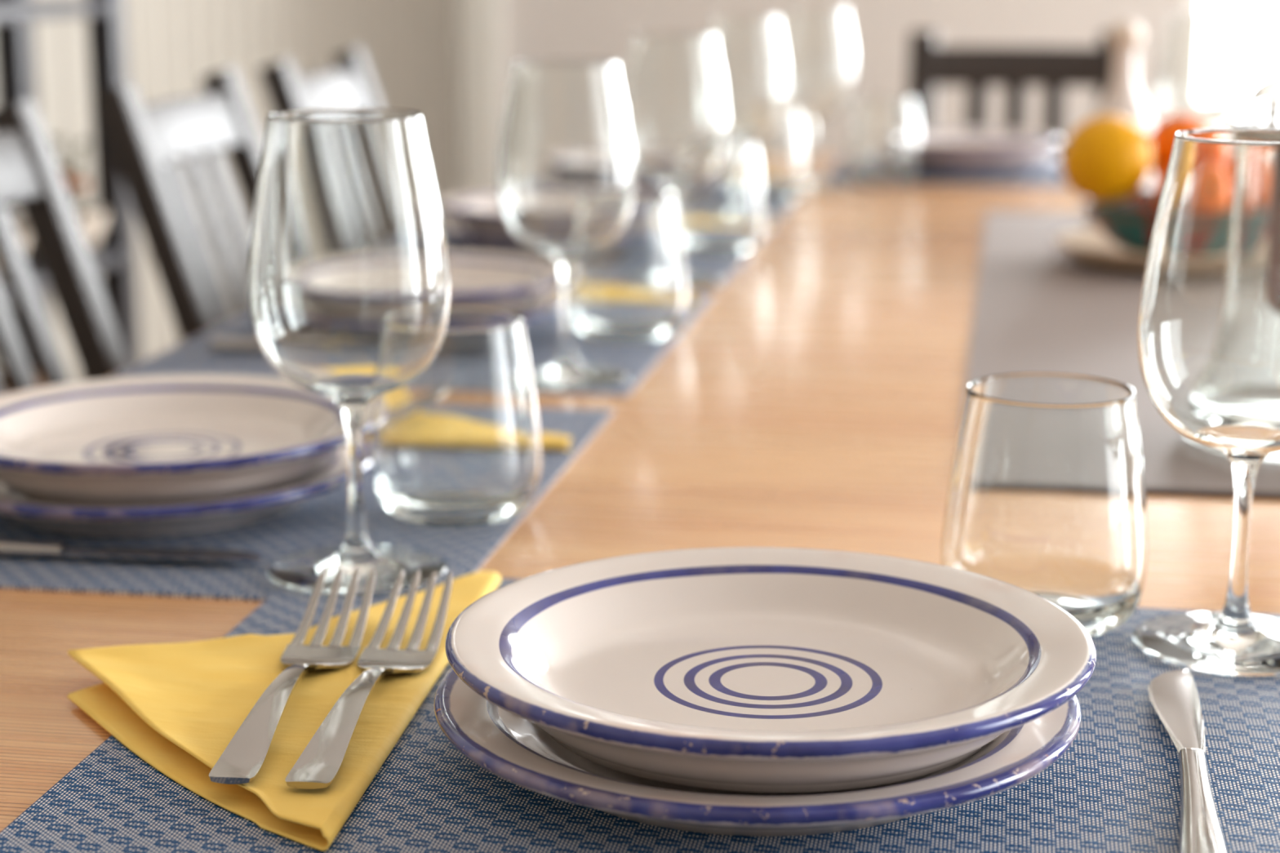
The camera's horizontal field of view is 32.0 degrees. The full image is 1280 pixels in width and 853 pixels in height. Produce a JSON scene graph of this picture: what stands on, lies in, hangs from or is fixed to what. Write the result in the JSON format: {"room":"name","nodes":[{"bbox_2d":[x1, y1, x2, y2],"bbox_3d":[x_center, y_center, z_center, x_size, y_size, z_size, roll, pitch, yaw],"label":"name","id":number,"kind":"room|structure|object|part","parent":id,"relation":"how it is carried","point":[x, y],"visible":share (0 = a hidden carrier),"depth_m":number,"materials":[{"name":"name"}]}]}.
{"room":"dining room","nodes":[
{"label":"dining room","id":0,"kind":"room"},
{"bbox_2d":[0,0,459,382],"bbox_3d":[-1.369,-0.741,2.405,0.200,2.600,8.900,2,12,9],"label":"wall","id":1,"kind":"structure","parent":0,"point":[409,47],"depth_m":4.81,"materials":[{"name":"white paint"}]},
{"bbox_2d":[502,0,1187,155],"bbox_3d":[1.721,-1.609,6.412,4.960,2.600,0.200,2,12,9],"label":"wall","id":2,"kind":"structure","parent":0,"point":[532,29],"depth_m":6.58,"materials":[{"name":"white paint"}]},
{"bbox_2d":[456,0,502,193],"bbox_3d":[-0.485,-1.660,6.645,0.130,2.600,0.050,2,12,9],"label":"trim","id":3,"kind":"structure","parent":2,"relation":"attached to","point":[479,22],"depth_m":6.76,"materials":[{"name":"white paint"}]},
{"bbox_2d":[1187,0,1244,128],"bbox_3d":[2.599,-1.742,6.173,2.120,1.840,0.160,2,12,9],"label":"window","id":4,"kind":"structure","parent":2,"relation":"in","point":[1194,6],"depth_m":6.48,"materials":[{"name":"white paint"}]},
{"bbox_3d":[0.979,0.661,2.311,4.960,0.100,9.300,2,12,9],"label":"floor","id":5,"kind":"structure","parent":0,"visible":0},
{"bbox_2d":[0,99,130,394],"bbox_3d":[-0.361,0.195,2.006,0.555,0.942,0.380,2,12,9],"label":"dining chair","id":6,"kind":"object","parent":5,"relation":"on","point":[31,176],"visible":0.2,"depth_m":2.09,"materials":[{"name":"black paint"}]},
{"bbox_3d":[-0.603,-0.216,1.958,0.047,0.066,0.295,2,12,9],"label":"rail","id":7,"kind":"part","parent":6,"relation":"part of","materials":[{"name":"black paint"}]},
{"bbox_2d":[0,0,142,370],"bbox_3d":[-1.015,-0.437,3.126,0.208,1.700,1.048,2,12,9],"label":"metal rack","id":8,"kind":"object","parent":5,"relation":"on","point":[115,259],"visible":0.28,"depth_m":3.59,"materials":[{"name":"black metal"}]},
{"bbox_2d":[0,227,28,279],"bbox_3d":[-0.981,-0.249,3.285,0.160,0.070,0.160,2,12,9],"label":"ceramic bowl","id":9,"kind":"object","parent":8,"relation":"on","point":[22,234],"visible":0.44,"depth_m":3.28,"materials":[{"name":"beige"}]},
{"bbox_2d":[0,369,45,393],"bbox_3d":[-0.996,0.055,3.354,0.172,0.236,0.272,2,12,9],"label":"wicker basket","id":10,"kind":"object","parent":8,"relation":"on","point":[4,381],"visible":0.02,"depth_m":3.44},
{"bbox_3d":[-1.013,-0.544,3.621,0.048,1.700,0.048,2,12,9],"label":"post","id":11,"kind":"part","parent":8,"relation":"part of","materials":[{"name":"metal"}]},
{"bbox_2d":[0,0,110,22],"bbox_3d":[-1.015,-0.570,3.097,0.196,0.022,1.040,2,12,9],"label":"shelf","id":12,"kind":"object","parent":8,"relation":"attached to","point":[11,11],"depth_m":3.37,"materials":[{"name":"black metal"}]},
{"bbox_2d":[8,206,106,258],"bbox_3d":[-0.927,-0.305,3.544,0.160,0.070,0.160,2,12,9],"label":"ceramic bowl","id":13,"kind":"object","parent":8,"relation":"on","point":[92,225],"visible":0.27,"depth_m":3.51,"materials":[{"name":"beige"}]},
{"bbox_2d":[47,136,97,213],"bbox_3d":[-0.929,-0.373,3.523,0.124,0.186,0.122,2,12,9],"label":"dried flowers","id":14,"kind":"object","parent":13,"relation":"in","point":[77,184],"visible":0.31,"depth_m":3.52,"materials":[{"name":"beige plant"}]},
{"bbox_2d":[0,246,122,304],"bbox_3d":[-1.015,-0.179,3.182,0.196,0.022,1.040,2,12,9],"label":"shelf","id":15,"kind":"object","parent":8,"relation":"attached to","point":[107,260],"depth_m":3.54,"materials":[{"name":"black metal"}]},
{"bbox_3d":[-0.855,-0.538,3.595,0.048,1.700,0.048,2,12,9],"label":"post","id":16,"kind":"part","parent":8,"relation":"part of","materials":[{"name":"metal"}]},
{"bbox_2d":[93,67,262,342],"bbox_3d":[-0.268,0.078,2.546,0.555,0.942,0.380,2,12,9],"label":"dining chair","id":17,"kind":"object","parent":5,"relation":"on","point":[144,140],"visible":0.25,"depth_m":2.44,"materials":[{"name":"black paint"}]},
{"bbox_3d":[-0.510,-0.333,2.498,0.047,0.066,0.295,2,12,9],"label":"rail","id":18,"kind":"part","parent":17,"relation":"part of","materials":[{"name":"black paint"}]},
{"bbox_3d":[-0.422,0.039,2.728,0.190,0.942,0.046,2,12,9],"label":"post","id":19,"kind":"part","parent":17,"relation":"part of","materials":[{"name":"black paint"}]},
{"bbox_2d":[258,48,382,112],"bbox_3d":[-0.180,-0.028,3.037,0.555,0.942,0.380,2,12,9],"label":"dining chair","id":20,"kind":"object","parent":5,"relation":"on","point":[351,86],"visible":0.11,"depth_m":2.99,"materials":[{"name":"black paint"}]},
{"bbox_3d":[-0.386,-0.002,2.914,0.190,0.942,0.046,2,12,9],"label":"post","id":21,"kind":"part","parent":20,"relation":"part of","materials":[{"name":"black paint"}]},
{"bbox_3d":[-0.422,-0.440,2.989,0.047,0.066,0.295,2,12,9],"label":"rail","id":22,"kind":"part","parent":20,"relation":"part of","materials":[{"name":"black paint"}]},
{"bbox_3d":[-0.334,-0.068,3.219,0.190,0.942,0.046,2,12,9],"label":"post","id":23,"kind":"part","parent":20,"relation":"part of","materials":[{"name":"black paint"}]},
{"bbox_2d":[0,155,1279,832],"bbox_3d":[0.346,0.264,2.135,1.420,0.750,3.120,2,12,9],"label":"dining table","id":24,"kind":"object","parent":5,"relation":"on","point":[815,401],"visible":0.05,"depth_m":1.49,"materials":[{"name":"brown wood"}]},
{"bbox_2d":[0,407,613,601],"bbox_3d":[-0.263,0.034,1.421,0.412,0.002,0.503,2,12,9],"label":"placemat","id":25,"kind":"object","parent":24,"relation":"on","point":[321,521],"visible":0.22,"depth_m":1.26,"materials":[{"name":"blue fabric"}]},
{"bbox_2d":[0,539,261,560],"bbox_3d":[-0.332,0.068,1.237,0.256,0.011,0.022,1,12,7],"label":"table knife","id":26,"kind":"object","parent":25,"relation":"on","point":[7,548],"visible":1,"depth_m":1.23,"materials":[{"name":"silver metal"}]},
{"bbox_3d":[-0.389,0.066,1.242,0.142,0.011,0.021,2,12,8],"label":"handle","id":27,"kind":"part","parent":26,"relation":"part of","materials":[{"name":"silver metal"}]},
{"bbox_3d":[-0.263,0.069,1.229,0.116,0.004,0.022,1,12,6],"label":"blade","id":28,"kind":"part","parent":26,"relation":"part of","materials":[{"name":"silver metal"}]},
{"bbox_2d":[0,437,371,537],"bbox_3d":[-0.297,0.031,1.368,0.268,0.027,0.268,9,15,35],"label":"dinner plate","id":29,"kind":"object","parent":25,"relation":"on","point":[206,516],"visible":0.37,"depth_m":1.27,"materials":[{"name":"white ceramic"}]},
{"bbox_2d":[0,373,373,506],"bbox_3d":[-0.292,0.009,1.363,0.268,0.034,0.268,5,13,21],"label":"dinner plate","id":30,"kind":"object","parent":29,"relation":"on","point":[162,439],"visible":0.94,"depth_m":1.38,"materials":[{"name":"white ceramic"}]},
{"bbox_2d":[247,108,451,596],"bbox_3d":[-0.152,-0.041,1.176,0.106,0.245,0.106,-5,13,-22],"label":"wine glass","id":31,"kind":"object","parent":25,"relation":"on","point":[348,275],"visible":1,"depth_m":1.13,"materials":[{"name":"clear glass"}]},
{"bbox_2d":[370,306,542,526],"bbox_3d":[-0.109,-0.006,1.324,0.102,0.118,0.102,3,13,15],"label":"tumbler","id":32,"kind":"object","parent":25,"relation":"on","point":[459,443],"visible":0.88,"depth_m":1.28,"materials":[{"name":"clear glass"}]},
{"bbox_2d":[363,396,571,450],"bbox_3d":[-0.211,-0.011,1.594,0.355,0.011,0.182,2,12,9],"label":"paper napkin","id":33,"kind":"object","parent":25,"relation":"on","point":[548,441],"visible":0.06,"depth_m":1.50,"materials":[{"name":"yellow paper"}]},
{"bbox_2d":[110,293,714,396],"bbox_3d":[-0.172,-0.083,1.962,0.412,0.002,0.503,2,12,9],"label":"placemat","id":34,"kind":"object","parent":24,"relation":"on","point":[193,356],"visible":0.16,"depth_m":1.85,"materials":[{"name":"blue fabric"}]},
{"bbox_2d":[209,337,262,352],"bbox_3d":[-0.230,-0.065,1.851,0.256,0.011,0.022,1,12,7],"label":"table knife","id":35,"kind":"object","parent":34,"relation":"on","point":[231,344],"visible":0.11,"depth_m":1.85,"materials":[{"name":"silver metal"}]},
{"bbox_2d":[520,289,562,326],"bbox_3d":[-0.198,-0.099,1.966,0.273,0.027,0.273,0,12,2],"label":"dinner plate","id":36,"kind":"object","parent":34,"relation":"on","point":[550,304],"visible":0.09,"depth_m":1.93,"materials":[{"name":"white ceramic"}]},
{"bbox_2d":[448,250,561,313],"bbox_3d":[-0.193,-0.120,1.961,0.268,0.034,0.268,7,14,29],"label":"dinner plate","id":37,"kind":"object","parent":36,"relation":"on","point":[504,281],"visible":0.29,"depth_m":2.01,"materials":[{"name":"white ceramic"}]},
{"bbox_2d":[497,58,635,389],"bbox_3d":[-0.057,-0.158,1.723,0.106,0.245,0.106,-5,13,-22],"label":"wine glass","id":38,"kind":"object","parent":34,"relation":"on","point":[566,178],"visible":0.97,"depth_m":1.68,"materials":[{"name":"clear glass"}]},
{"bbox_2d":[551,286,696,305],"bbox_3d":[-0.112,-0.140,2.192,0.355,0.011,0.182,2,12,9],"label":"paper napkin","id":39,"kind":"object","parent":34,"relation":"on","point":[690,300],"visible":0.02,"depth_m":2.09,"materials":[{"name":"yellow paper"}]},
{"bbox_2d":[572,194,686,342],"bbox_3d":[-0.011,-0.137,1.927,0.102,0.118,0.102,3,13,15],"label":"tumbler","id":40,"kind":"object","parent":34,"relation":"on","point":[633,287],"visible":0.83,"depth_m":1.89,"materials":[{"name":"clear glass"}]},
{"bbox_2d":[444,217,774,286],"bbox_3d":[-0.081,-0.200,2.501,0.412,0.002,0.500,2,12,9],"label":"placemat","id":41,"kind":"object","parent":24,"relation":"on","point":[722,266],"visible":0.09,"depth_m":2.40,"materials":[{"name":"blue fabric"}]},
{"bbox_2d":[443,216,551,256],"bbox_3d":[-0.100,-0.215,2.505,0.268,0.027,0.268,-6,13,-24],"label":"dinner plate","id":42,"kind":"object","parent":41,"relation":"on","point":[455,229],"visible":0.25,"depth_m":2.41,"materials":[{"name":"white ceramic"}]},
{"bbox_2d":[440,189,667,237],"bbox_3d":[-0.095,-0.237,2.500,0.268,0.034,0.268,0,12,1],"label":"dinner plate","id":43,"kind":"object","parent":42,"relation":"on","point":[480,212],"visible":0.23,"depth_m":2.45,"materials":[{"name":"white ceramic"}]},
{"bbox_2d":[481,251,555,259],"bbox_3d":[-0.132,-0.182,2.390,0.256,0.011,0.022,1,12,7],"label":"table knife","id":44,"kind":"object","parent":41,"relation":"on","point":[522,254],"visible":0.13,"depth_m":2.38,"materials":[{"name":"silver metal"}]},
{"bbox_3d":[-0.189,-0.183,2.394,0.142,0.011,0.021,2,12,8],"label":"handle","id":45,"kind":"part","parent":44,"relation":"part of","materials":[{"name":"silver metal"}]},
{"bbox_3d":[-0.063,-0.180,2.381,0.116,0.004,0.022,1,12,6],"label":"blade","id":46,"kind":"part","parent":44,"relation":"part of","materials":[{"name":"silver metal"}]},
{"bbox_2d":[623,32,727,288],"bbox_3d":[0.034,-0.266,2.223,0.106,0.245,0.106,-12,17,-44],"label":"wine glass","id":47,"kind":"object","parent":41,"relation":"on","point":[674,92],"visible":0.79,"depth_m":2.17,"materials":[{"name":"clear glass"}]},
{"bbox_2d":[677,140,764,254],"bbox_3d":[0.087,-0.253,2.461,0.102,0.118,0.102,3,13,15],"label":"tumbler","id":48,"kind":"object","parent":41,"relation":"on","point":[722,212],"visible":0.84,"depth_m":2.42,"materials":[{"name":"clear glass"}]},
{"bbox_2d":[763,224,768,231],"bbox_3d":[-0.013,-0.257,2.731,0.355,0.011,0.182,2,12,9],"label":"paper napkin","id":49,"kind":"object","parent":41,"relation":"on","point":[765,225],"visible":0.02,"depth_m":2.63,"materials":[{"name":"yellow paper"}]},
{"bbox_2d":[0,575,1279,852],"bbox_3d":[0.063,0.139,0.927,0.580,0.002,0.490,2,12,9],"label":"placemat","id":50,"kind":"object","parent":24,"relation":"on","point":[1116,788],"visible":0.32,"depth_m":0.88,"materials":[{"name":"blue fabric"}]},
{"bbox_2d":[67,571,501,851],"bbox_3d":[-0.176,0.113,1.016,0.182,0.011,0.355,2,12,9],"label":"paper napkin","id":51,"kind":"object","parent":50,"relation":"on","point":[177,707],"visible":0.73,"depth_m":0.97,"materials":[{"name":"yellow paper"}]},
{"bbox_2d":[208,567,375,784],"bbox_3d":[-0.151,0.105,0.981,0.034,0.025,0.228,1,12,5],"label":"fork","id":52,"kind":"object","parent":51,"relation":"on","point":[244,757],"visible":1,"depth_m":1.01,"materials":[{"name":"silver metal"}]},
{"bbox_2d":[284,569,453,789],"bbox_3d":[-0.117,0.106,0.976,0.034,0.025,0.228,1,12,6],"label":"fork","id":53,"kind":"object","parent":51,"relation":"on","point":[318,765],"visible":1,"depth_m":1.00,"materials":[{"name":"silver metal"}]},
{"bbox_2d":[434,668,1081,836],"bbox_3d":[0.048,0.123,0.935,0.268,0.027,0.268,-5,13,-21],"label":"dinner plate","id":54,"kind":"object","parent":50,"relation":"on","point":[510,747],"visible":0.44,"depth_m":0.84,"materials":[{"name":"white ceramic"}]},
{"bbox_2d":[444,546,1096,792],"bbox_3d":[0.053,0.101,0.930,0.268,0.034,0.268,1,12,5],"label":"dinner plate","id":55,"kind":"object","parent":54,"relation":"on","point":[757,669],"visible":1,"depth_m":0.94,"materials":[{"name":"white ceramic"}]},
{"bbox_2d":[941,373,1148,636],"bbox_3d":[0.201,0.039,1.105,0.102,0.118,0.102,1,12,4],"label":"tumbler","id":56,"kind":"object","parent":50,"relation":"on","point":[1046,498],"visible":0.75,"depth_m":1.06,"materials":[{"name":"clear glass"}]},
{"bbox_2d":[1148,669,1228,852],"bbox_3d":[0.221,0.138,0.902,0.022,0.011,0.256,2,12,10],"label":"table knife","id":57,"kind":"object","parent":50,"relation":"on","point":[1174,696],"visible":1,"depth_m":0.90,"materials":[{"name":"silver metal"}]},
{"bbox_3d":[0.233,0.123,0.970,0.022,0.004,0.116,2,12,9],"label":"blade","id":58,"kind":"part","parent":57,"relation":"part of","materials":[{"name":"silver metal"}]},
{"bbox_3d":[0.212,0.150,0.848,0.021,0.011,0.142,2,12,11],"label":"handle","id":59,"kind":"part","parent":57,"relation":"part of","materials":[{"name":"silver metal"}]},
{"bbox_2d":[1132,128,1279,676],"bbox_3d":[0.287,-0.014,1.050,0.106,0.245,0.106,-5,13,-22],"label":"wine glass","id":60,"kind":"object","parent":50,"relation":"on","point":[1208,326],"visible":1,"depth_m":1.01,"materials":[{"name":"clear glass"}]},
{"bbox_2d":[763,190,804,219],"bbox_3d":[0.005,-0.309,3.007,0.412,0.002,0.430,2,12,9],"label":"placemat","id":61,"kind":"object","parent":24,"relation":"on","point":[781,207],"visible":0.04,"depth_m":2.89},
{"bbox_2d":[634,184,668,196],"bbox_3d":[-0.011,-0.328,3.026,0.268,0.027,0.268,6,14,27],"label":"dinner plate","id":62,"kind":"object","parent":61,"relation":"on","point":[655,188],"visible":0.03,"depth_m":2.90,"materials":[{"name":"white ceramic"}]},
{"bbox_2d":[634,170,659,184],"bbox_3d":[-0.006,-0.350,3.021,0.268,0.034,0.268,0,12,0],"label":"dinner plate","id":63,"kind":"object","parent":62,"relation":"on","point":[639,180],"visible":0.02,"depth_m":2.92,"materials":[{"name":"white ceramic"}]},
{"bbox_2d":[709,15,787,220],"bbox_3d":[0.129,-0.381,2.753,0.106,0.245,0.106,-12,17,-44],"label":"wine glass","id":64,"kind":"object","parent":61,"relation":"on","point":[750,49],"visible":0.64,"depth_m":2.70,"materials":[{"name":"clear glass"}]},
{"bbox_2d":[733,107,807,201],"bbox_3d":[0.172,-0.361,2.962,0.102,0.118,0.102,3,13,15],"label":"tumbler","id":65,"kind":"object","parent":61,"relation":"on","point":[781,152],"visible":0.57,"depth_m":2.92,"materials":[{"name":"clear glass"}]},
{"bbox_2d":[782,8,854,191],"bbox_3d":[0.244,-0.454,3.091,0.106,0.245,0.106,-5,13,-22],"label":"wine glass","id":66,"kind":"object","parent":24,"relation":"on","point":[817,43],"visible":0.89,"depth_m":3.04,"materials":[{"name":"clear glass"}]},
{"bbox_2d":[822,155,1158,188],"bbox_3d":[0.553,-0.382,3.340,0.530,0.002,0.400,2,12,9],"label":"placemat","id":67,"kind":"object","parent":24,"relation":"on","point":[1051,174],"visible":0.28,"depth_m":3.21,"materials":[{"name":"fabric"}]},
{"bbox_2d":[840,159,851,174],"bbox_3d":[0.318,-0.392,3.356,0.022,0.011,0.256,2,12,8],"label":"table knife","id":68,"kind":"object","parent":67,"relation":"on","point":[846,170],"visible":0.49,"depth_m":3.29,"materials":[{"name":"silver metal"}]},
{"bbox_3d":[0.308,-0.377,3.288,0.022,0.004,0.116,2,12,7],"label":"blade","id":69,"kind":"part","parent":68,"relation":"part of","materials":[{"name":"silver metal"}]},
{"bbox_2d":[848,95,919,182],"bbox_3d":[0.350,-0.412,3.193,0.102,0.118,0.102,-3,13,-15],"label":"tumbler","id":70,"kind":"object","parent":67,"relation":"on","point":[884,147],"visible":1,"depth_m":3.15,"materials":[{"name":"clear glass"}]},
{"bbox_2d":[915,151,1057,177],"bbox_3d":[0.486,-0.394,3.329,0.268,0.027,0.268,-4,13,-18],"label":"dinner plate","id":71,"kind":"object","parent":67,"relation":"on","point":[926,167],"visible":0.49,"depth_m":3.23,"materials":[{"name":"white ceramic"}]},
{"bbox_2d":[918,128,1061,161],"bbox_3d":[0.491,-0.416,3.324,0.268,0.034,0.268,-9,15,-36],"label":"dinner plate","id":72,"kind":"object","parent":71,"relation":"on","point":[935,144],"visible":0.8,"depth_m":3.25,"materials":[{"name":"white ceramic"}]},
{"bbox_2d":[1152,172,1159,178],"bbox_3d":[0.721,-0.370,3.251,0.182,0.011,0.355,2,12,9],"label":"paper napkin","id":73,"kind":"object","parent":67,"relation":"on","point":[1154,176],"visible":0.02,"depth_m":3.23,"materials":[{"name":"paper"}]},
{"bbox_2d":[962,209,1279,500],"bbox_3d":[0.510,-0.112,2.090,0.389,0.004,1.492,2,12,9],"label":"table runner","id":74,"kind":"object","parent":24,"relation":"on","point":[1039,308],"visible":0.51,"depth_m":1.98,"materials":[{"name":"grey fabric"}]},
{"bbox_2d":[1054,227,1147,273],"bbox_3d":[0.563,-0.184,2.354,0.248,0.027,0.248,2,12,9],"label":"serving platter","id":75,"kind":"object","parent":74,"relation":"on","point":[1091,246],"visible":0.34,"depth_m":2.31,"materials":[{"name":"beige ceramic"}]},
{"bbox_2d":[1079,189,1157,253],"bbox_3d":[0.563,-0.209,2.349,0.201,0.061,0.201,-5,13,-22],"label":"fruit bowl","id":76,"kind":"object","parent":75,"relation":"on","point":[1128,224],"visible":0.33,"depth_m":2.30,"materials":[{"name":"ceramic"}]},
{"bbox_2d":[1061,114,1152,204],"bbox_3d":[0.483,-0.276,2.306,0.092,0.092,0.092,9,15,37],"label":"citrus","id":77,"kind":"object","parent":76,"relation":"in","point":[1107,158],"visible":1,"depth_m":2.27,"materials":[{"name":"yellow food"}]},
{"bbox_2d":[1154,168,1167,207],"bbox_3d":[0.559,-0.237,2.276,0.067,0.067,0.065,5,13,21],"label":"orange","id":78,"kind":"object","parent":76,"relation":"in","point":[1158,188],"visible":0.08,"depth_m":2.27,"materials":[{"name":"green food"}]},
{"bbox_2d":[1149,114,1209,177],"bbox_3d":[0.573,-0.294,2.365,0.073,0.073,0.072,7,14,28],"label":"orange","id":79,"kind":"object","parent":76,"relation":"in","point":[1162,135],"visible":0.37,"depth_m":2.34,"materials":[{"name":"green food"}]},
{"bbox_2d":[1085,20,1153,227],"bbox_3d":[0.572,-0.358,2.647,0.077,0.244,0.077,2,12,9],"label":"glass bottle","id":80,"kind":"object","parent":74,"relation":"on","point":[1123,97],"visible":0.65,"depth_m":2.62,"materials":[{"name":"white glass"}]},
{"bbox_2d":[1186,74,1279,460],"bbox_3d":[0.440,-0.111,1.494,0.147,0.250,0.147,-8,15,-33],"label":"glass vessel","id":81,"kind":"object","parent":74,"relation":"on","point":[1261,108],"visible":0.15,"depth_m":1.46,"materials":[{"name":"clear glass"}]},
{"bbox_3d":[0.440,-0.218,1.470,0.081,0.031,0.081,2,12,9],"label":"lid","id":82,"kind":"part","parent":81,"relation":"part of","materials":[{"name":"clear glass"}]},
{"bbox_2d":[1156,14,1243,128],"bbox_3d":[0.711,-0.399,2.842,0.106,0.245,0.106,-5,13,-22],"label":"wine glass","id":83,"kind":"object","parent":24,"relation":"on","point":[1200,75],"visible":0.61,"depth_m":2.79,"materials":[{"name":"clear glass"}]},
{"bbox_2d":[906,30,1114,159],"bbox_3d":[0.594,-0.152,3.608,0.380,0.942,0.555,2,12,9],"label":"dining chair","id":84,"kind":"object","parent":5,"relation":"on","point":[977,68],"visible":0.19,"depth_m":3.75,"materials":[{"name":"black paint"}]},
{"bbox_3d":[0.468,-0.196,3.809,0.046,0.942,0.190,2,12,9],"label":"post","id":85,"kind":"part","parent":84,"relation":"part of","materials":[{"name":"black paint"}]},
{"bbox_3d":[0.634,-0.606,3.757,0.295,0.066,0.047,2,12,9],"label":"rail","id":86,"kind":"part","parent":84,"relation":"part of","materials":[{"name":"black paint"}]},
{"bbox_3d":[0.780,-0.185,3.759,0.046,0.942,0.190,2,12,9],"label":"post","id":87,"kind":"part","parent":84,"relation":"part of","materials":[{"name":"black paint"}]}
]}

